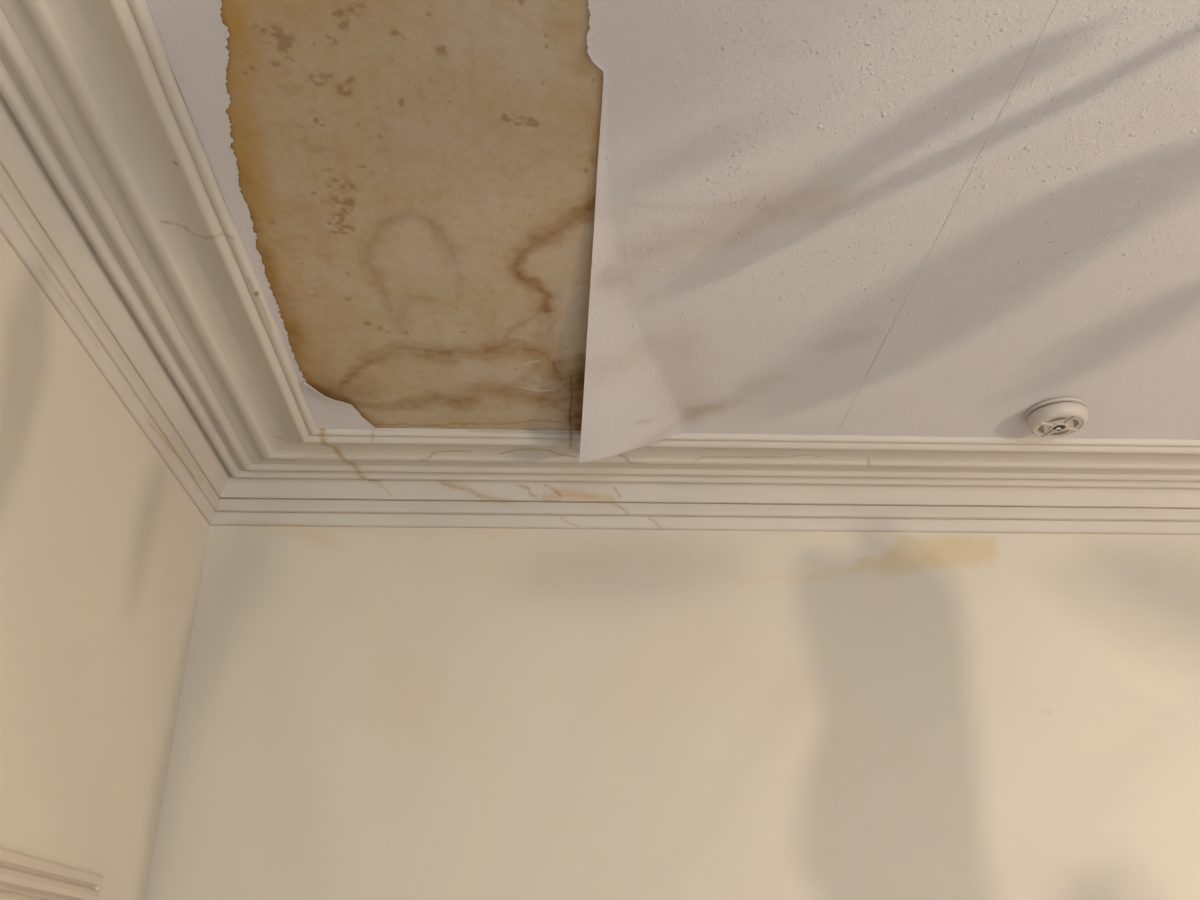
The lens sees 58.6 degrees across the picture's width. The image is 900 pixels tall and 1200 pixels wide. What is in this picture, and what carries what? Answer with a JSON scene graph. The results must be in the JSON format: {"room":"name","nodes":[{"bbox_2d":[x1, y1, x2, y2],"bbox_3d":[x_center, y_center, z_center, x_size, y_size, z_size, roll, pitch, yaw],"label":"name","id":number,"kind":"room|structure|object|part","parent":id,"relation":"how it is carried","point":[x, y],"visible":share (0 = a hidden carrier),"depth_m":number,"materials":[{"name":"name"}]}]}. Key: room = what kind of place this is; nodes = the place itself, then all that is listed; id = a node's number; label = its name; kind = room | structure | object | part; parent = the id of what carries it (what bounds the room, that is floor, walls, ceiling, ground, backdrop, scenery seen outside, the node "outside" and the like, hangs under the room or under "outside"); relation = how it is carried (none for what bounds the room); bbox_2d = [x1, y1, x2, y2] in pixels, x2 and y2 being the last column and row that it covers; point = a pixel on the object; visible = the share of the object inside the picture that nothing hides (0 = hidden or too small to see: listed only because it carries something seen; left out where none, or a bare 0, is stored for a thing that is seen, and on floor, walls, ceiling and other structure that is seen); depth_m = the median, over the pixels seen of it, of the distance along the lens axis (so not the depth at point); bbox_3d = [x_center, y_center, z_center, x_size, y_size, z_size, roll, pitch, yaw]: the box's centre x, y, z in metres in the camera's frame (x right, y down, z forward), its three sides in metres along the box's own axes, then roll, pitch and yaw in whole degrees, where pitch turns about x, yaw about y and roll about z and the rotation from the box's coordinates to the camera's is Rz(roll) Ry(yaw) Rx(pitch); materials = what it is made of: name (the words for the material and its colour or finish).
{"room":"damaged room","nodes":[
{"label":"damaged room","id":0,"kind":"room"},
{"bbox_2d":[0,232,209,899],"bbox_3d":[-0.769,-0.016,-0.505,0.120,2.580,5.100,1,-27,-2],"label":"wall","id":1,"kind":"structure","parent":0,"point":[102,547],"depth_m":1.66,"materials":[{"name":"beige paint"}]},
{"bbox_2d":[0,847,102,899],"bbox_3d":[-0.765,1.138,0.762,0.024,1.684,1.304,1,-27,-2],"label":"trim","id":2,"kind":"structure","parent":1,"relation":"attached to","point":[23,876],"depth_m":1.51,"materials":[{"name":"white wood"}]},
{"bbox_2d":[0,0,316,524],"bbox_3d":[-0.598,-1.043,0.088,0.287,0.144,5.000,1,-27,-2],"label":"trim","id":3,"kind":"structure","parent":1,"relation":"attached to","point":[112,201],"depth_m":1.54,"materials":[{"name":"paint"}]},
{"bbox_2d":[220,0,1054,430],"bbox_3d":[1.815,-1.133,0.048,4.538,0.030,4.838,1,-27,-2],"label":"ceiling","id":4,"kind":"structure","parent":0,"point":[417,180],"depth_m":1.49,"materials":[{"name":"paint"}]},
{"bbox_2d":[145,0,305,381],"bbox_3d":[-0.394,-1.164,-0.089,0.108,0.002,4.554,1,-27,-2],"label":"strip","id":5,"kind":"object","parent":4,"relation":"attached to","point":[193,35],"visible":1,"depth_m":1.31,"materials":[{"name":"paper"}]},
{"bbox_2d":[298,381,375,428],"bbox_3d":[-0.492,-0.076,2.010,0.118,0.016,0.181,1,-27,-2],"label":"scrap","id":6,"kind":"object","parent":4,"relation":"attached to","point":[326,412],"visible":1,"depth_m":2.04,"materials":[{"name":"paper"}]},
{"bbox_2d":[579,0,1057,462],"bbox_3d":[0.306,-1.084,0.005,0.534,0.069,4.734,1,-27,-2],"label":"sheet","id":7,"kind":"object","parent":4,"relation":"attached to","point":[776,179],"visible":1,"depth_m":1.48,"materials":[{"name":"paper"}]},
{"bbox_2d":[836,0,1199,439],"bbox_3d":[2.276,-1.089,0.104,3.409,0.001,4.734,1,-27,-2],"label":"sheet","id":8,"kind":"object","parent":4,"relation":"attached to","point":[1065,262],"visible":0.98,"depth_m":1.63,"materials":[{"name":"paper"}]},
{"bbox_2d":[1024,397,1087,437],"bbox_3d":[0.874,-0.057,2.045,0.112,0.039,0.112,9,-29,-18],"label":"smoke detector","id":9,"kind":"object","parent":4,"relation":"attached to","point":[1063,416],"visible":1,"depth_m":2.02,"materials":[{"name":"plastic"}]},
{"bbox_3d":[0.874,-0.071,2.052,0.112,0.006,0.112,9,-29,-18],"label":"plate","id":10,"kind":"part","parent":9,"relation":"part of","materials":[{"name":"plastic"}]},
{"bbox_2d":[145,526,1199,899],"bbox_3d":[1.526,1.202,1.907,4.900,2.580,0.100,1,-27,-2],"label":"wall","id":11,"kind":"structure","parent":0,"point":[364,713],"depth_m":2.13,"materials":[{"name":"beige paint"}]},
{"bbox_2d":[210,428,1199,534],"bbox_3d":[1.524,0.070,2.294,4.700,0.144,0.286,1,-27,-2],"label":"trim","id":12,"kind":"structure","parent":11,"relation":"attached to","point":[378,477],"depth_m":2.29,"materials":[{"name":"paint"}]}
]}

